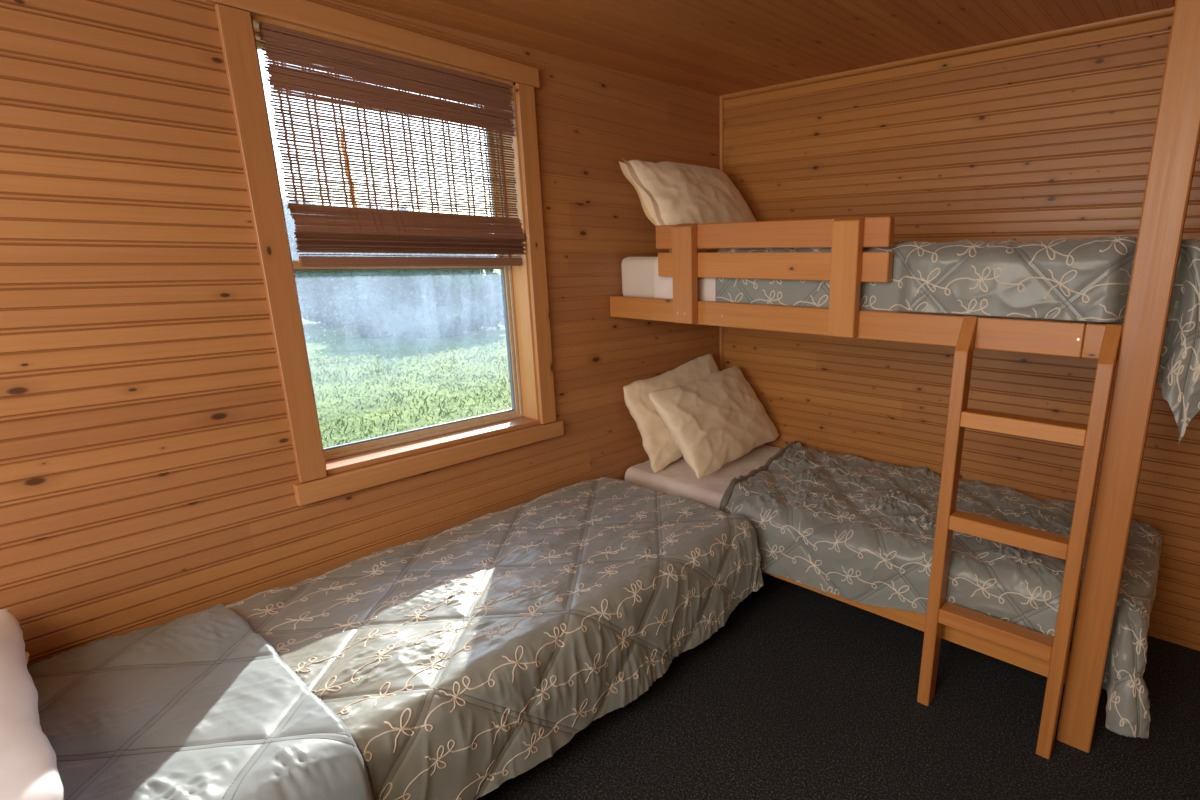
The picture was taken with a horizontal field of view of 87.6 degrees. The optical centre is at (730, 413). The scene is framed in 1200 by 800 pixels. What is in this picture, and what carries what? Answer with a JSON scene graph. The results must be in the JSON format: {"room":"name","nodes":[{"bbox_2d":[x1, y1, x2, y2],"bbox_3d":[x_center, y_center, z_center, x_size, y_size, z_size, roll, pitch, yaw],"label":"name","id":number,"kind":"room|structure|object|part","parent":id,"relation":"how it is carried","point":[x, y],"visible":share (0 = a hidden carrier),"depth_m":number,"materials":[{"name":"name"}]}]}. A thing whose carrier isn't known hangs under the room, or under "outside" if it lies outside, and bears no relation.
{"room":"cabin bedroom","nodes":[
{"label":"cabin bedroom","id":0,"kind":"room"},
{"bbox_2d":[0,0,719,665],"bbox_3d":[-1.360,-0.160,1.717,0.012,2.300,4.340,11,18,36],"label":"wall","id":1,"kind":"structure","parent":0,"point":[148,470],"depth_m":1.59,"materials":[{"name":"brown wood"}]},
{"bbox_2d":[204,0,563,505],"bbox_3d":[-1.076,-0.514,2.108,0.183,1.418,0.984,11,18,36],"label":"window","id":2,"kind":"structure","parent":1,"relation":"in","point":[524,287],"depth_m":1.97,"materials":[{"name":"brown wood"}]},
{"bbox_3d":[-1.282,-0.420,1.727,0.020,1.282,0.071,11,18,36],"label":"casing","id":3,"kind":"part","parent":2,"relation":"part of","materials":[{"name":"brown wood"}]},
{"bbox_3d":[-1.014,-1.155,1.896,0.024,0.070,0.977,11,18,36],"label":"head casing","id":4,"kind":"part","parent":2,"relation":"part of","materials":[{"name":"brown wood"}]},
{"bbox_3d":[-1.136,-0.814,2.076,0.020,0.634,0.749,11,18,36],"label":"sash","id":5,"kind":"part","parent":2,"relation":"part of","materials":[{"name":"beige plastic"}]},
{"bbox_3d":[-1.125,-0.525,2.139,0.054,1.251,0.777,11,18,36],"label":"frame","id":6,"kind":"part","parent":2,"relation":"part of","materials":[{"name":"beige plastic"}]},
{"bbox_2d":[259,23,525,266],"bbox_3d":[-1.027,-0.807,1.999,0.049,0.632,0.763,11,18,36],"label":"blind","id":7,"kind":"object","parent":2,"relation":"attached to","point":[354,229],"visible":1,"depth_m":1.93,"materials":[{"name":"brown wood"}]},
{"bbox_3d":[-1.030,-0.515,2.071,0.014,0.031,0.745,11,18,36],"label":"rail","id":8,"kind":"part","parent":7,"relation":"part of","materials":[{"name":"brown wood"}]},
{"bbox_3d":[-1.120,-0.232,2.208,0.026,0.623,0.749,11,18,36],"label":"sash","id":9,"kind":"part","parent":2,"relation":"part of","materials":[{"name":"beige plastic"}]},
{"bbox_3d":[-1.091,0.098,2.266,0.159,0.018,0.811,11,18,36],"label":"sill","id":10,"kind":"part","parent":2,"relation":"part of","materials":[{"name":"brown wood"}]},
{"bbox_3d":[-0.757,-0.584,2.396,0.020,1.278,0.070,11,18,36],"label":"casing","id":11,"kind":"part","parent":2,"relation":"part of","materials":[{"name":"brown wood"}]},
{"bbox_2d":[343,0,1175,95],"bbox_3d":[0.001,-0.843,0.477,3.440,0.211,4.340,11,18,36],"label":"ceiling","id":12,"kind":"structure","parent":0,"point":[716,47],"depth_m":2.08,"materials":[{"name":"brown wood"}]},
{"bbox_2d":[477,572,1199,799],"bbox_3d":[-0.010,1.215,0.996,3.440,0.001,4.340,11,18,36],"label":"floor","id":13,"kind":"structure","parent":0,"point":[802,693],"depth_m":1.91,"materials":[{"name":"carpet"}]},
{"bbox_2d":[610,0,1199,752],"bbox_3d":[0.502,-0.276,2.456,2.037,2.181,0.848,11,18,36],"label":"bunk bed","id":14,"kind":"object","parent":13,"relation":"on","point":[1176,139],"visible":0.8,"depth_m":1.77,"materials":[{"name":"brown wood"}]},
{"bbox_3d":[0.213,-0.341,2.196,1.862,0.092,0.038,11,18,36],"label":"rail","id":15,"kind":"part","parent":14,"relation":"part of","materials":[{"name":"brown wood"}]},
{"bbox_2d":[621,257,1123,324],"bbox_3d":[0.510,-0.526,2.445,1.986,0.192,0.737,11,18,36],"label":"mattress","id":16,"kind":"object","parent":14,"relation":"on","point":[637,272],"visible":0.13,"depth_m":2.65,"materials":[{"name":"white fabric"}]},
{"bbox_2d":[654,257,714,300],"bbox_3d":[0.086,-0.614,2.751,0.465,0.200,0.752,11,18,36],"label":"sheet","id":17,"kind":"object","parent":16,"relation":"on","point":[663,286],"visible":0.08,"depth_m":2.55,"materials":[{"name":"white fabric"}]},
{"bbox_2d":[619,158,756,252],"bbox_3d":[-0.145,-0.950,2.830,0.337,0.424,0.700,11,18,36],"label":"pillow","id":18,"kind":"object","parent":17,"relation":"on","point":[669,193],"visible":0.69,"depth_m":2.65,"materials":[{"name":"beige fabric"}]},
{"bbox_2d":[715,235,1199,441],"bbox_3d":[0.797,-0.357,2.228,1.634,0.527,0.802,11,18,36],"label":"comforter","id":19,"kind":"object","parent":16,"relation":"on","point":[1085,279],"visible":0.68,"depth_m":1.70,"materials":[{"name":"grey fabric"}]},
{"bbox_3d":[0.242,0.616,2.411,1.948,0.092,0.038,11,18,36],"label":"rail","id":20,"kind":"part","parent":14,"relation":"part of","materials":[{"name":"brown wood"}]},
{"bbox_3d":[1.063,-0.060,1.613,0.088,2.181,0.089,11,18,36],"label":"post","id":21,"kind":"part","parent":14,"relation":"part of","materials":[{"name":"brown wood"}]},
{"bbox_3d":[0.505,0.433,2.687,1.986,0.169,0.737,11,18,36],"label":"mattress","id":22,"kind":"object","parent":14,"relation":"on","visible":0},
{"bbox_2d":[625,444,782,508],"bbox_3d":[-0.002,0.304,3.036,0.700,0.128,0.770,11,18,36],"label":"sheet","id":23,"kind":"object","parent":22,"relation":"on","point":[677,478],"visible":0.36,"depth_m":2.86,"materials":[{"name":"white fabric"}]},
{"bbox_2d":[623,354,718,472],"bbox_3d":[-0.227,-0.024,3.086,0.194,0.479,0.704,11,18,36],"label":"pillow","id":24,"kind":"object","parent":23,"relation":"on","point":[658,443],"visible":0.44,"depth_m":2.88,"materials":[{"name":"beige fabric"}]},
{"bbox_2d":[649,366,778,478],"bbox_3d":[-0.055,0.017,2.998,0.313,0.395,0.731,11,18,36],"label":"pillow","id":25,"kind":"object","parent":23,"relation":"on","point":[715,419],"visible":1,"depth_m":2.87,"materials":[{"name":"beige fabric"}]},
{"bbox_2d":[719,441,1162,738],"bbox_3d":[0.745,0.522,2.450,1.674,0.431,0.876,11,18,36],"label":"comforter","id":26,"kind":"object","parent":22,"relation":"on","point":[855,528],"visible":0.76,"depth_m":2.18,"materials":[{"name":"grey fabric"}]},
{"bbox_2d":[917,316,1122,758],"bbox_3d":[0.813,0.364,1.801,0.400,1.264,0.108,11,18,36],"label":"ladder","id":27,"kind":"object","parent":13,"relation":"on","point":[1054,650],"visible":1,"depth_m":1.78,"materials":[{"name":"brown wood"}]},
{"bbox_2d":[723,15,1199,650],"bbox_3d":[1.301,-0.312,2.375,3.440,2.300,0.003,11,18,36],"label":"wall","id":28,"kind":"structure","parent":0,"point":[1051,138],"depth_m":2.52,"materials":[{"name":"brown wood"}]},
{"bbox_2d":[719,96,723,370],"bbox_3d":[-0.050,-0.532,3.370,0.016,2.226,0.016,11,18,36],"label":"trim","id":29,"kind":"structure","parent":28,"relation":"attached to","point":[721,98],"depth_m":3.17,"materials":[{"name":"brown wood"}]},
{"bbox_2d":[722,7,1173,99],"bbox_3d":[1.307,-1.342,2.102,3.384,0.018,0.018,11,18,36],"label":"trim","id":30,"kind":"structure","parent":28,"relation":"attached to","point":[1169,11],"depth_m":2.37,"materials":[{"name":"brown wood"}]},
{"label":"outside","id":31,"kind":"structure","parent":0,"visible":0},
{"bbox_2d":[302,269,511,447],"bbox_3d":[-29.719,-13.932,62.261,119.600,0.001,180.000,11,18,36],"label":"lawn","id":32,"kind":"structure","parent":31,"point":[323,341],"depth_m":9.72,"materials":[{"name":"green plant"}]},
{"bbox_2d":[294,252,441,326],"bbox_3d":[-10.855,-3.601,17.778,3.976,3.055,4.112,11,18,36],"label":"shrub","id":33,"kind":"object","parent":32,"relation":"on","point":[328,284],"visible":0.24,"depth_m":16.44,"materials":[{"name":"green plant"}]},
{"bbox_2d":[282,195,494,300],"bbox_3d":[-18.050,-7.080,28.133,6.862,5.421,15.087,11,18,36],"label":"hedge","id":34,"kind":"object","parent":32,"relation":"on","point":[290,224],"visible":0.02,"depth_m":26.15,"materials":[{"name":"green plant"}]},
{"bbox_2d":[335,269,504,338],"bbox_3d":[-7.568,-2.825,15.694,3.835,2.340,4.322,11,18,36],"label":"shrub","id":35,"kind":"object","parent":32,"relation":"on","point":[378,313],"visible":0.92,"depth_m":14.61,"materials":[{"name":"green plant"}]},
{"bbox_3d":[-0.935,0.677,1.774,0.812,0.172,2.185,11,18,36],"label":"mattress","id":36,"kind":"object","parent":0,"visible":0},
{"bbox_2d":[27,477,763,799],"bbox_3d":[-0.878,0.688,1.766,0.950,0.391,2.241,11,18,36],"label":"comforter","id":37,"kind":"object","parent":36,"relation":"on","point":[451,664],"visible":0.97,"depth_m":1.54,"materials":[{"name":"grey fabric"}]},
{"bbox_2d":[25,652,41,729],"bbox_3d":[-1.596,0.614,1.106,0.536,0.076,0.471,11,18,36],"label":"pillow","id":38,"kind":"object","parent":37,"relation":"on","point":[26,653],"visible":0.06,"depth_m":1.37,"materials":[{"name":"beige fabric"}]},
{"bbox_2d":[0,609,63,799],"bbox_3d":[-1.410,0.540,0.952,0.845,0.132,0.453,11,18,36],"label":"pillow","id":39,"kind":"object","parent":38,"relation":"on","point":[28,767],"visible":1,"depth_m":0.97,"materials":[{"name":"white fabric"}]}
]}

